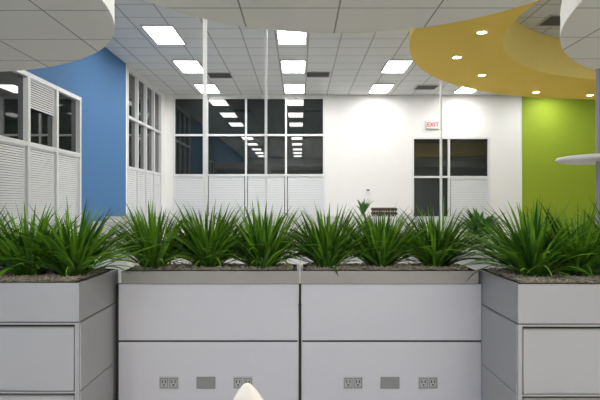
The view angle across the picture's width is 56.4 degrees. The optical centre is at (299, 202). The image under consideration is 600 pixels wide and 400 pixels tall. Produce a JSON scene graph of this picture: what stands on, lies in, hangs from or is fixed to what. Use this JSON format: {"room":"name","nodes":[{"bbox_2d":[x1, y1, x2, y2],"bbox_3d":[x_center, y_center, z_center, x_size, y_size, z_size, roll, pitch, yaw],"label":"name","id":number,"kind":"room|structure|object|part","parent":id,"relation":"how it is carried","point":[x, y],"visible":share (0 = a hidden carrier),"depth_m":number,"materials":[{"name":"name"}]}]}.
{"room":"open-plan office","nodes":[
{"label":"open-plan office","id":0,"kind":"room"},
{"bbox_2d":[0,47,164,267],"bbox_3d":[-3.970,-0.800,5.035,0.200,4.600,22.070,0,0,0],"label":"wall","id":1,"kind":"structure","parent":0,"point":[99,78],"depth_m":10.97,"materials":[{"name":"blue paint"}]},
{"bbox_2d":[0,71,22,198],"bbox_3d":[-3.935,-0.928,7.640,0.010,1.732,0.583,0,0,0],"label":"glass","id":2,"kind":"object","parent":1,"relation":"attached to","point":[11,104],"depth_m":7.63,"materials":[{"name":"clear glass"}]},
{"bbox_2d":[0,141,25,232],"bbox_3d":[-3.895,-0.198,7.585,0.030,1.218,0.661,0,0,0],"label":"blind","id":3,"kind":"object","parent":1,"relation":"attached to","point":[8,197],"depth_m":7.58,"materials":[{"name":"white plastic"}]},
{"bbox_2d":[0,70,80,241],"bbox_3d":[-3.908,-0.580,7.540,0.105,2.560,4.680,0,0,0],"label":"frame","id":4,"kind":"object","parent":1,"relation":"attached to","point":[27,76],"visible":0.55,"depth_m":8.77,"materials":[{"name":"metal"}]},
{"bbox_2d":[31,82,51,184],"bbox_3d":[-3.935,-1.018,8.526,0.010,1.495,0.660,0,0,0],"label":"glass","id":5,"kind":"object","parent":1,"relation":"attached to","point":[41,122],"depth_m":8.51,"materials":[{"name":"clear glass"}]},
{"bbox_2d":[31,79,54,115],"bbox_3d":[-3.895,-1.583,8.471,0.030,0.424,0.758,0,0,0],"label":"blind","id":6,"kind":"object","parent":1,"relation":"attached to","point":[33,81],"depth_m":8.45,"materials":[{"name":"white plastic"}]},
{"bbox_2d":[31,147,78,235],"bbox_3d":[-3.895,-0.120,8.951,0.030,1.374,1.717,0,0,0],"label":"blind","id":7,"kind":"object","parent":1,"relation":"attached to","point":[66,188],"depth_m":8.78,"materials":[{"name":"white plastic"}]},
{"bbox_2d":[59,93,75,195],"bbox_3d":[-3.935,-0.963,9.477,0.010,1.663,0.652,0,0,0],"label":"glass","id":8,"kind":"object","parent":1,"relation":"attached to","point":[67,106],"depth_m":9.47,"materials":[{"name":"clear glass"}]},
{"bbox_2d":[129,73,158,215],"bbox_3d":[-3.935,-1.225,14.085,0.010,3.630,3.050,0,0,0],"label":"glass","id":9,"kind":"object","parent":1,"relation":"attached to","point":[131,78],"visible":0.21,"depth_m":13.88,"materials":[{"name":"clear glass"}]},
{"bbox_2d":[127,67,161,215],"bbox_3d":[-3.908,-1.225,14.085,0.105,3.650,3.070,0,0,0],"label":"frame","id":10,"kind":"object","parent":1,"relation":"attached to","point":[138,78],"visible":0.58,"depth_m":14.07,"materials":[{"name":"metal"}]},
{"bbox_2d":[129,169,159,215],"bbox_3d":[-3.895,-0.115,14.085,0.030,1.330,2.970,0,0,0],"label":"blind","id":11,"kind":"object","parent":1,"relation":"attached to","point":[132,188],"visible":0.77,"depth_m":13.89,"materials":[{"name":"white plastic"}]},
{"bbox_2d":[298,258,301,399],"bbox_3d":[4.565,1.550,5.035,17.270,0.100,22.470,0,0,0],"label":"floor","id":12,"kind":"structure","parent":0,"point":[300,258],"depth_m":5.66,"materials":[{"name":"grey carpet"}]},
{"bbox_2d":[0,302,115,399],"bbox_3d":[-1.749,1.089,3.542,0.986,0.821,0.696,0,0,0],"label":"filing cabinet","id":13,"kind":"object","parent":12,"relation":"on","point":[39,360],"visible":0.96,"depth_m":3.20,"materials":[{"name":"metal"}]},
{"bbox_3d":[-1.752,1.101,3.199,0.920,0.007,0.010,0,0,0],"label":"drawer pull","id":14,"kind":"part","parent":13,"relation":"part of","materials":[{"name":"grey metal"}]},
{"bbox_3d":[-1.752,0.711,3.199,0.920,0.007,0.010,0,0,0],"label":"drawer pull","id":15,"kind":"part","parent":13,"relation":"part of","materials":[{"name":"grey metal"}]},
{"bbox_3d":[-1.752,1.282,3.208,0.920,0.363,0.020,0,0,0],"label":"drawer","id":16,"kind":"part","parent":13,"relation":"part of","materials":[{"name":"metal"}]},
{"bbox_3d":[-1.752,0.891,3.208,0.920,0.363,0.020,0,0,0],"label":"drawer","id":17,"kind":"part","parent":13,"relation":"part of","materials":[{"name":"metal"}]},
{"bbox_3d":[-1.752,1.093,3.210,0.980,0.815,0.020,0,0,0],"label":"frame","id":18,"kind":"part","parent":13,"relation":"part of","materials":[{"name":"metal"}]},
{"bbox_2d":[0,266,117,321],"bbox_3d":[-1.752,0.551,3.545,0.980,0.255,0.690,0,0,0],"label":"planter box","id":19,"kind":"object","parent":13,"relation":"on","point":[50,296],"visible":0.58,"depth_m":3.20,"materials":[{"name":"metal"}]},
{"bbox_2d":[0,204,49,271],"bbox_3d":[-2.041,0.225,3.504,1.015,0.482,1.001,0,0,43],"label":"ornamental grass plant","id":20,"kind":"object","parent":19,"relation":"on","point":[3,219],"visible":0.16,"depth_m":3.42,"materials":[{"name":"green plant"}]},
{"bbox_2d":[0,202,103,276],"bbox_3d":[-1.714,0.223,3.487,0.893,0.485,1.050,0,0,-32],"label":"ornamental grass plant","id":21,"kind":"object","parent":19,"relation":"on","point":[10,251],"visible":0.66,"depth_m":3.37,"materials":[{"name":"green plant"}]},
{"bbox_2d":[0,195,163,276],"bbox_3d":[-1.395,0.208,3.473,0.954,0.513,1.053,0,0,0],"label":"ornamental grass plant","id":22,"kind":"object","parent":19,"relation":"on","point":[78,252],"visible":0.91,"depth_m":3.37,"materials":[{"name":"green plant"}]},
{"bbox_3d":[-1.259,0.879,3.485,0.006,0.381,0.550,0,0,0],"label":"panel","id":23,"kind":"part","parent":13,"relation":"part of","materials":[{"name":"metal"}]},
{"bbox_3d":[-1.259,1.280,3.485,0.006,0.400,0.550,0,0,0],"label":"panel","id":24,"kind":"part","parent":13,"relation":"part of","materials":[{"name":"metal"}]},
{"bbox_2d":[90,218,138,268],"bbox_3d":[-2.350,0.845,7.225,0.060,1.250,1.750,0,0,0],"label":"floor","id":25,"kind":"structure","parent":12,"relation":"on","point":[131,264],"depth_m":7.66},
{"bbox_2d":[116,283,119,399],"bbox_3d":[-1.235,1.025,3.820,0.022,0.950,0.060,0,0,0],"label":"end post","id":26,"kind":"object","parent":12,"relation":"on","point":[117,285],"visible":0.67,"depth_m":3.79,"materials":[{"name":"black metal"}]},
{"bbox_2d":[203,19,206,230],"bbox_3d":[-1.340,-0.799,7.900,0.115,4.599,0.115,0,0,0],"label":"pole","id":27,"kind":"object","parent":12,"relation":"on","point":[204,20],"visible":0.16,"depth_m":7.87,"materials":[{"name":"white metal"}]},
{"bbox_2d":[120,283,297,341],"bbox_3d":[-0.617,1.022,3.816,1.202,0.955,0.068,0,0,0],"label":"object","id":28,"kind":"object","parent":12,"relation":"on","point":[120,283],"visible":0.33,"depth_m":3.78,"materials":[{"name":"black metal"}]},
{"bbox_2d":[119,342,297,399],"bbox_3d":[-0.617,1.204,3.776,1.210,0.533,0.012,0,0,0],"label":"partition panel","id":29,"kind":"structure","parent":28,"relation":"attached to","point":[272,367],"depth_m":3.77,"materials":[{"name":"laminate"}]},
{"bbox_2d":[159,377,177,388],"bbox_3d":[-0.882,1.208,3.765,0.128,0.080,0.007,0,0,0],"label":"outlet plate","id":30,"kind":"object","parent":29,"relation":"attached to","point":[170,385],"visible":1,"depth_m":3.76,"materials":[{"name":"grey plastic"}]},
{"bbox_2d":[160,378,176,386],"bbox_3d":[-0.882,1.208,3.761,0.116,0.060,0.002,0,0,0],"label":"outlet slots","id":31,"kind":"object","parent":30,"relation":"attached to","point":[160,378],"depth_m":3.76,"materials":[{"name":"grey plastic"}]},
{"bbox_2d":[196,377,214,388],"bbox_3d":[-0.633,1.208,3.765,0.128,0.080,0.007,0,0,0],"label":"outlet plate","id":32,"kind":"object","parent":29,"relation":"attached to","point":[201,382],"visible":1,"depth_m":3.76,"materials":[{"name":"grey plastic"}]},
{"bbox_2d":[233,377,251,388],"bbox_3d":[-0.384,1.208,3.765,0.128,0.080,0.007,0,0,0],"label":"outlet plate","id":33,"kind":"object","parent":29,"relation":"attached to","point":[242,381],"visible":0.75,"depth_m":3.76,"materials":[{"name":"grey plastic"}]},
{"bbox_2d":[234,378,251,386],"bbox_3d":[-0.384,1.208,3.761,0.116,0.060,0.002,0,0,0],"label":"outlet slots","id":34,"kind":"object","parent":33,"relation":"attached to","point":[234,378],"depth_m":3.76,"materials":[{"name":"grey plastic"}]},
{"bbox_2d":[119,284,297,339],"bbox_3d":[-0.617,0.735,3.776,1.210,0.380,0.012,0,0,0],"label":"partition panel","id":35,"kind":"structure","parent":28,"relation":"attached to","point":[146,311],"depth_m":3.77,"materials":[{"name":"laminate"}]},
{"bbox_2d":[233,383,263,399],"bbox_3d":[-0.172,1.065,2.224,0.462,0.874,0.547,0,0,0],"label":"shell chair","id":36,"kind":"object","parent":12,"relation":"on","point":[247,391],"visible":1,"depth_m":1.96,"materials":[{"name":"white plastic"}]},
{"bbox_2d":[265,29,266,215],"bbox_3d":[-0.583,-0.799,9.600,0.105,4.599,0.105,0,0,0],"label":"pole","id":37,"kind":"object","parent":12,"relation":"on","point":[265,29],"visible":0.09,"depth_m":9.58,"materials":[{"name":"white metal"}]},
{"bbox_2d":[299,284,300,399],"bbox_3d":[0.000,1.025,3.815,0.018,0.950,0.050,0,0,0],"label":"strip","id":38,"kind":"object","parent":12,"relation":"on","point":[299,284],"visible":0.67,"depth_m":3.79,"materials":[{"name":"black metal"}]},
{"bbox_2d":[302,283,479,341],"bbox_3d":[0.617,1.022,3.816,1.202,0.955,0.068,0,0,0],"label":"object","id":39,"kind":"object","parent":12,"relation":"on","point":[479,283],"visible":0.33,"depth_m":3.78,"materials":[{"name":"black metal"}]},
{"bbox_2d":[302,342,480,399],"bbox_3d":[0.617,1.204,3.776,1.210,0.533,0.012,0,0,0],"label":"partition panel","id":40,"kind":"structure","parent":39,"relation":"attached to","point":[325,365],"depth_m":3.77,"materials":[{"name":"laminate"}]},
{"bbox_2d":[344,377,362,388],"bbox_3d":[0.357,1.208,3.765,0.128,0.080,0.007,0,0,0],"label":"outlet plate","id":41,"kind":"object","parent":40,"relation":"attached to","point":[352,383],"visible":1,"depth_m":3.76,"materials":[{"name":"grey plastic"}]},
{"bbox_2d":[344,378,361,386],"bbox_3d":[0.357,1.208,3.761,0.116,0.060,0.002,0,0,0],"label":"outlet slots","id":42,"kind":"object","parent":41,"relation":"attached to","point":[344,378],"depth_m":3.76,"materials":[{"name":"grey plastic"}]},
{"bbox_2d":[381,377,399,388],"bbox_3d":[0.606,1.208,3.765,0.128,0.080,0.007,0,0,0],"label":"outlet plate","id":43,"kind":"object","parent":40,"relation":"attached to","point":[386,382],"visible":1,"depth_m":3.76,"materials":[{"name":"grey plastic"}]},
{"bbox_2d":[419,377,437,388],"bbox_3d":[0.862,1.208,3.765,0.128,0.080,0.007,0,0,0],"label":"outlet plate","id":44,"kind":"object","parent":40,"relation":"attached to","point":[426,385],"visible":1,"depth_m":3.76,"materials":[{"name":"grey plastic"}]},
{"bbox_2d":[420,378,436,386],"bbox_3d":[0.862,1.208,3.761,0.116,0.060,0.002,0,0,0],"label":"outlet slots","id":45,"kind":"object","parent":44,"relation":"attached to","point":[420,378],"depth_m":3.76,"materials":[{"name":"grey plastic"}]},
{"bbox_2d":[302,284,480,339],"bbox_3d":[0.617,0.735,3.776,1.210,0.380,0.012,0,0,0],"label":"partition panel","id":46,"kind":"structure","parent":39,"relation":"attached to","point":[329,311],"depth_m":3.77,"materials":[{"name":"laminate"}]},
{"bbox_2d":[440,80,441,215],"bbox_3d":[3.273,-0.799,13.000,0.110,4.599,0.110,0,0,0],"label":"pole","id":47,"kind":"object","parent":12,"relation":"on","point":[440,80],"visible":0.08,"depth_m":12.97,"materials":[{"name":"white metal"}]},
{"bbox_2d":[412,248,512,270],"bbox_3d":[2.350,1.050,7.400,1.700,0.900,0.800,0,0,0],"label":"desk","id":48,"kind":"object","parent":12,"relation":"on","point":[477,266],"visible":0.02,"depth_m":7.06,"materials":[{"name":"white paint"}]},
{"bbox_2d":[446,208,506,248],"bbox_3d":[2.388,0.314,7.405,0.847,0.571,0.893,0,0,-37],"label":"potted houseplant","id":49,"kind":"object","parent":48,"relation":"on","point":[477,217],"visible":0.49,"depth_m":7.30,"materials":[{"name":"plant"}]},
{"bbox_3d":[2.379,0.504,7.400,0.259,0.192,0.259,0,0,0],"label":"pot","id":50,"kind":"part","parent":49,"relation":"part of","materials":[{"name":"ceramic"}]},
{"bbox_3d":[2.360,0.920,7.070,1.520,0.560,0.020,0,0,0],"label":"modesty panel","id":51,"kind":"part","parent":48,"relation":"part of","materials":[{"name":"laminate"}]},
{"bbox_2d":[481,304,599,399],"bbox_3d":[1.713,1.089,3.517,0.986,0.821,0.746,0,0,0],"label":"filing cabinet","id":52,"kind":"object","parent":12,"relation":"on","point":[519,361],"visible":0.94,"depth_m":3.15,"materials":[{"name":"metal"}]},
{"bbox_3d":[1.223,0.879,3.460,0.006,0.381,0.600,0,0,0],"label":"panel","id":53,"kind":"part","parent":52,"relation":"part of","materials":[{"name":"metal"}]},
{"bbox_3d":[1.223,1.280,3.460,0.006,0.400,0.600,0,0,0],"label":"panel","id":54,"kind":"part","parent":52,"relation":"part of","materials":[{"name":"metal"}]},
{"bbox_2d":[477,267,599,323],"bbox_3d":[1.716,0.551,3.520,0.980,0.256,0.740,0,0,0],"label":"planter box","id":55,"kind":"object","parent":52,"relation":"on","point":[559,299],"visible":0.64,"depth_m":3.15,"materials":[{"name":"metal"}]},
{"bbox_2d":[444,197,599,280],"bbox_3d":[1.410,0.204,3.440,1.052,0.524,1.028,0,0,-12],"label":"ornamental grass plant","id":56,"kind":"object","parent":55,"relation":"on","point":[518,256],"visible":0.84,"depth_m":3.34,"materials":[{"name":"green plant"}]},
{"bbox_2d":[498,199,599,276],"bbox_3d":[1.730,0.207,3.490,1.013,0.517,1.060,0,0,14],"label":"ornamental grass plant","id":57,"kind":"object","parent":55,"relation":"on","point":[591,264],"visible":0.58,"depth_m":3.35,"materials":[{"name":"green plant"}]},
{"bbox_2d":[553,197,599,263],"bbox_3d":[2.086,0.198,3.477,1.018,0.535,1.018,0,0,6],"label":"ornamental grass plant","id":58,"kind":"object","parent":55,"relation":"on","point":[587,216],"visible":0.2,"depth_m":3.49,"materials":[{"name":"green plant"}]},
{"bbox_3d":[1.716,1.093,3.160,0.980,0.815,0.020,0,0,0],"label":"frame","id":59,"kind":"part","parent":52,"relation":"part of","materials":[{"name":"metal"}]},
{"bbox_3d":[1.716,0.891,3.158,0.920,0.363,0.020,0,0,0],"label":"drawer","id":60,"kind":"part","parent":52,"relation":"part of","materials":[{"name":"metal"}]},
{"bbox_3d":[1.716,1.101,3.149,0.920,0.007,0.010,0,0,0],"label":"drawer pull","id":61,"kind":"part","parent":52,"relation":"part of","materials":[{"name":"grey metal"}]},
{"bbox_3d":[1.716,0.711,3.149,0.920,0.007,0.010,0,0,0],"label":"drawer pull","id":62,"kind":"part","parent":52,"relation":"part of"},
{"bbox_3d":[0.050,1.485,8.200,5.760,0.030,0.040,0,0,0],"label":"foot","id":63,"kind":"object","parent":12,"relation":"on","visible":0},
{"bbox_2d":[106,217,299,303],"bbox_3d":[-1.425,0.840,8.200,2.850,1.260,0.060,0,0,0],"label":"panel","id":64,"kind":"object","parent":63,"relation":"on","point":[297,261],"visible":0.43,"depth_m":8.17,"materials":[{"name":"white paint"}]},
{"bbox_2d":[301,217,501,303],"bbox_3d":[1.485,0.840,8.200,2.930,1.260,0.060,0,0,0],"label":"panel","id":65,"kind":"object","parent":63,"relation":"on","point":[332,219],"visible":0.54,"depth_m":8.17,"materials":[{"name":"white paint"}]},
{"bbox_2d":[107,216,501,216],"bbox_3d":[0.050,0.203,8.200,5.800,0.015,0.070,0,0,0],"label":"cap","id":66,"kind":"object","parent":65,"relation":"on","point":[107,216],"visible":0.5,"depth_m":8.16,"materials":[{"name":"metal"}]},
{"bbox_3d":[3.570,1.490,6.700,0.240,0.020,0.240,0,0,0],"label":"base plate","id":67,"kind":"object","parent":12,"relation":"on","visible":0},
{"bbox_2d":[596,69,599,226],"bbox_3d":[3.570,-0.060,6.700,0.060,3.080,0.060,0,0,0],"label":"shaft","id":68,"kind":"object","parent":67,"relation":"on","point":[597,70],"visible":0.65,"depth_m":6.67,"materials":[{"name":"white metal"}]},
{"bbox_2d":[555,153,599,164],"bbox_3d":[3.690,-0.525,6.700,1.160,0.070,1.160,0,0,0],"label":"round canopy","id":69,"kind":"object","parent":68,"relation":"attached to","point":[583,159],"visible":0.99,"depth_m":6.54,"materials":[{"name":"white paint"}]},
{"bbox_3d":[-2.170,1.485,6.380,0.400,0.030,0.040,0,0,0],"label":"foot","id":70,"kind":"object","parent":12,"relation":"on","visible":0},
{"bbox_2d":[96,222,128,282],"bbox_3d":[-2.140,0.845,6.380,0.360,1.250,0.060,0,0,0],"label":"panel","id":71,"kind":"object","parent":70,"relation":"on","point":[124,263],"visible":0.09,"depth_m":6.35,"materials":[{"name":"white paint"}]},
{"bbox_3d":[1.675,0.882,9.200,1.910,1.235,0.560,0,0,0],"label":"storage cabinet","id":72,"kind":"object","parent":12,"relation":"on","visible":0},
{"bbox_2d":[357,198,372,215],"bbox_3d":[1.040,0.086,9.080,0.341,0.359,0.340,0,0,0],"label":"potted houseplant","id":73,"kind":"object","parent":72,"relation":"on","point":[364,206],"visible":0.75,"depth_m":9.03,"materials":[{"name":"plant"}]},
{"bbox_2d":[371,208,396,215],"bbox_3d":[1.380,0.170,9.200,0.400,0.190,0.240,0,0,0],"label":"basket","id":74,"kind":"object","parent":72,"relation":"on","point":[383,210],"visible":0.57,"depth_m":9.08,"materials":[{"name":"brown wood"}]},
{"bbox_3d":[-0.617,1.022,4.010,1.202,0.955,0.320,0,0,0],"label":"cabinet","id":75,"kind":"object","parent":12,"relation":"on","visible":0},
{"bbox_2d":[121,262,299,283],"bbox_3d":[-0.602,0.485,3.964,1.197,0.116,0.412,0,0,0],"label":"planter box","id":76,"kind":"object","parent":75,"relation":"on","point":[174,273],"visible":0.8,"depth_m":3.76,"materials":[{"name":"grey metal"}]},
{"bbox_2d":[97,199,218,270],"bbox_3d":[-1.038,0.211,3.939,1.017,0.510,1.012,0,0,40],"label":"ornamental grass plant","id":77,"kind":"object","parent":76,"relation":"on","point":[145,259],"visible":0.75,"depth_m":3.81,"materials":[{"name":"green plant"}]},
{"bbox_2d":[139,199,274,267],"bbox_3d":[-0.638,0.214,3.970,1.023,0.504,1.083,0,0,6],"label":"ornamental grass plant","id":78,"kind":"object","parent":76,"relation":"on","point":[197,259],"visible":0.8,"depth_m":3.83,"materials":[{"name":"green plant"}]},
{"bbox_2d":[194,196,330,268],"bbox_3d":[-0.269,0.206,3.959,1.037,0.519,1.013,0,0,20],"label":"ornamental grass plant","id":79,"kind":"object","parent":76,"relation":"on","point":[261,259],"visible":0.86,"depth_m":3.82,"materials":[{"name":"green plant"}]},
{"bbox_3d":[0.617,1.022,4.010,1.202,0.955,0.320,0,0,0],"label":"cabinet","id":80,"kind":"object","parent":12,"relation":"on","visible":0},
{"bbox_2d":[300,262,478,283],"bbox_3d":[0.602,0.483,3.964,1.197,0.120,0.412,0,0,0],"label":"planter box","id":81,"kind":"object","parent":80,"relation":"on","point":[355,273],"visible":0.82,"depth_m":3.76,"materials":[{"name":"grey metal"}]},
{"bbox_2d":[272,202,387,274],"bbox_3d":[0.199,0.217,3.992,1.012,0.499,0.945,0,0,-32],"label":"ornamental grass plant","id":82,"kind":"object","parent":81,"relation":"in","point":[329,259],"visible":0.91,"depth_m":3.82,"materials":[{"name":"green plant"}]},
{"bbox_2d":[321,200,450,266],"bbox_3d":[0.561,0.212,3.979,1.003,0.508,0.985,0,0,33],"label":"ornamental grass plant","id":83,"kind":"object","parent":81,"relation":"in","point":[382,257],"visible":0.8,"depth_m":3.86,"materials":[{"name":"green plant"}]},
{"bbox_2d":[381,202,490,266],"bbox_3d":[0.976,0.210,3.996,0.947,0.510,0.944,0,0,20],"label":"ornamental grass plant","id":84,"kind":"object","parent":81,"relation":"on","point":[438,256],"visible":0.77,"depth_m":3.87,"materials":[{"name":"green plant"}]},
{"bbox_2d":[105,0,561,94],"bbox_3d":[4.565,-3.150,5.035,17.270,0.100,22.470,0,0,0],"label":"ceiling","id":85,"kind":"structure","parent":0,"point":[355,61],"depth_m":11.69,"materials":[{"name":"tile"}]},
{"bbox_2d":[0,0,113,71],"bbox_3d":[-2.703,-1.720,4.240,2.325,0.280,5.100,0,0,0],"label":"ceiling disc","id":86,"kind":"object","parent":85,"relation":"hanging from","point":[34,34],"visible":1,"depth_m":5.13,"materials":[{"name":"tile"}]},
{"bbox_2d":[140,25,185,44],"bbox_3d":[-2.490,-3.084,10.300,0.570,0.029,1.140,0,0,0],"label":"recessed light","id":87,"kind":"object","parent":85,"relation":"in","point":[160,34],"visible":1,"depth_m":10.24,"materials":[{"name":"white plastic"}]},
{"bbox_2d":[172,60,202,72],"bbox_3d":[-2.490,-3.084,12.670,0.570,0.029,1.140,0,0,0],"label":"recessed light","id":88,"kind":"object","parent":85,"relation":"in","point":[185,66],"visible":0.83,"depth_m":12.64,"materials":[{"name":"white plastic"}]},
{"bbox_2d":[193,84,220,92],"bbox_3d":[-2.490,-3.084,15.100,0.570,0.029,1.140,0,0,0],"label":"recessed light","id":89,"kind":"object","parent":85,"relation":"in","point":[211,88],"visible":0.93,"depth_m":15.06,"materials":[{"name":"white plastic"}]},
{"bbox_2d":[207,72,233,78],"bbox_3d":[-1.938,-3.090,13.562,0.600,0.019,0.600,0,0,0],"label":"ceiling vent","id":90,"kind":"object","parent":85,"relation":"in","point":[212,75],"visible":0.95,"depth_m":13.54,"materials":[{"name":"grey metal"}]},
{"bbox_2d":[276,31,306,44],"bbox_3d":[-0.150,-3.084,10.300,0.570,0.029,1.140,0,0,0],"label":"recessed light","id":91,"kind":"object","parent":85,"relation":"in","point":[283,37],"visible":0.59,"depth_m":10.49,"materials":[{"name":"white plastic"}]},
{"bbox_2d":[280,60,305,72],"bbox_3d":[-0.150,-3.084,12.670,0.570,0.029,1.140,0,0,0],"label":"recessed light","id":92,"kind":"object","parent":85,"relation":"in","point":[287,66],"visible":1,"depth_m":12.64,"materials":[{"name":"white plastic"}]},
{"bbox_2d":[283,84,304,92],"bbox_3d":[-0.150,-3.084,15.100,0.570,0.029,1.140,0,0,0],"label":"recessed light","id":93,"kind":"object","parent":85,"relation":"in","point":[288,88],"visible":1,"depth_m":15.06,"materials":[{"name":"white plastic"}]},
{"bbox_2d":[305,71,330,77],"bbox_3d":[0.433,-3.090,13.457,0.600,0.019,0.600,0,0,0],"label":"ceiling vent","id":94,"kind":"object","parent":85,"relation":"in","point":[309,74],"visible":1,"depth_m":13.43,"materials":[{"name":"grey metal"}]},
{"bbox_2d":[145,0,537,32],"bbox_3d":[0.330,-1.700,3.440,3.680,0.200,3.680,0,0,0],"label":"ceiling disc","id":95,"kind":"object","parent":85,"relation":"hanging from","point":[305,16],"visible":1,"depth_m":4.70,"materials":[{"name":"tile"}]},
{"bbox_2d":[368,84,394,92],"bbox_3d":[2.180,-3.084,15.100,0.570,0.029,1.140,0,0,0],"label":"recessed light","id":96,"kind":"object","parent":85,"relation":"in","point":[375,88],"visible":1,"depth_m":15.06,"materials":[{"name":"white plastic"}]},
{"bbox_2d":[380,60,413,72],"bbox_3d":[2.180,-3.084,12.670,0.570,0.029,1.140,0,0,0],"label":"recessed light","id":97,"kind":"object","parent":85,"relation":"in","point":[391,66],"visible":0.97,"depth_m":12.64,"materials":[{"name":"white plastic"}]},
{"bbox_2d":[413,85,439,89],"bbox_3d":[3.367,-3.090,14.966,0.600,0.019,0.600,0,0,0],"label":"ceiling vent","id":98,"kind":"object","parent":85,"relation":"in","point":[417,87],"visible":0.98,"depth_m":14.94,"materials":[{"name":"grey metal"}]},
{"bbox_2d":[452,86,476,92],"bbox_3d":[4.550,-3.084,15.100,0.570,0.029,1.140,0,0,0],"label":"recessed light","id":99,"kind":"object","parent":85,"relation":"in","point":[460,89],"visible":0.51,"depth_m":15.33,"materials":[{"name":"white plastic"}]},
{"bbox_2d":[409,0,595,99],"bbox_3d":[7.020,-2.749,7.560,10.880,0.698,10.880,0,0,0],"label":"curved soffit","id":100,"kind":"structure","parent":85,"relation":"attached to","point":[516,59],"depth_m":9.91,"materials":[{"name":"yellow paint"}]},
{"bbox_2d":[476,30,487,34],"bbox_3d":[2.554,-2.393,7.860,0.170,0.011,0.170,0,0,0],"label":"recessed light","id":101,"kind":"object","parent":100,"relation":"attached to","point":[481,32],"visible":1,"depth_m":7.86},
{"bbox_2d":[535,14,559,26],"bbox_3d":[4.411,-3.090,9.500,0.600,0.019,0.600,0,0,0],"label":"ceiling vent","id":102,"kind":"object","parent":85,"relation":"in","point":[553,20],"visible":0.51,"depth_m":9.53,"materials":[{"name":"grey metal"}]},
{"bbox_2d":[560,0,599,70],"bbox_3d":[5.800,-1.730,3.940,7.200,0.260,7.200,0,0,0],"label":"ceiling disc","id":103,"kind":"object","parent":85,"relation":"hanging from","point":[579,19],"visible":0.98,"depth_m":5.22,"materials":[{"name":"paint"}]},
{"bbox_2d":[165,95,521,247],"bbox_3d":[1.250,-0.800,16.170,10.241,4.600,0.200,0,0,0],"label":"wall","id":104,"kind":"structure","parent":0,"point":[368,138],"depth_m":16.07,"materials":[{"name":"white paint"}]},
{"bbox_2d":[175,99,322,220],"bbox_3d":[-1.464,-1.225,16.135,4.342,3.630,0.010,0,0,0],"label":"glass","id":105,"kind":"object","parent":104,"relation":"attached to","point":[226,154],"visible":0.64,"depth_m":16.13,"materials":[{"name":"clear glass"}]},
{"bbox_2d":[175,176,322,221],"bbox_3d":[-1.464,-0.115,16.095,4.262,1.330,0.030,0,0,0],"label":"blind","id":106,"kind":"object","parent":104,"relation":"attached to","point":[300,193],"visible":0.66,"depth_m":16.09,"materials":[{"name":"white plastic"}]},
{"bbox_2d":[173,97,324,223],"bbox_3d":[-1.464,-1.225,16.108,4.362,3.650,0.105,0,0,0],"label":"frame","id":107,"kind":"object","parent":104,"relation":"attached to","point":[174,98],"visible":0.66,"depth_m":16.06,"materials":[{"name":"metal"}]},
{"bbox_2d":[426,121,439,128],"bbox_3d":[3.802,-2.238,16.038,0.400,0.240,0.062,0,0,0],"label":"exit sign","id":108,"kind":"object","parent":104,"relation":"attached to","point":[429,124],"visible":1,"depth_m":16.02,"materials":[{"name":"white plastic"}]},
{"bbox_2d":[414,139,486,215],"bbox_3d":[4.333,-0.647,16.135,2.218,2.474,0.010,0,0,0],"label":"glass","id":109,"kind":"object","parent":104,"relation":"attached to","point":[468,157],"visible":0.64,"depth_m":16.13,"materials":[{"name":"clear glass"}]},
{"bbox_2d":[412,137,489,215],"bbox_3d":[4.333,-0.647,16.108,2.238,2.494,0.105,0,0,0],"label":"frame","id":110,"kind":"object","parent":104,"relation":"attached to","point":[448,176],"visible":0.66,"depth_m":16.06,"materials":[{"name":"metal"}]},
{"bbox_2d":[450,178,487,215],"bbox_3d":[4.864,-0.088,16.095,1.076,1.276,0.030,0,0,0],"label":"blind","id":111,"kind":"object","parent":104,"relation":"attached to","point":[463,193],"visible":0.8,"depth_m":16.09,"materials":[{"name":"white plastic"}]},
{"bbox_2d":[522,96,595,235],"bbox_3d":[9.685,-0.800,16.160,6.629,4.600,0.220,0,0,0],"label":"wall","id":112,"kind":"structure","parent":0,"point":[552,129],"depth_m":16.05,"materials":[{"name":"green paint"}]}
]}

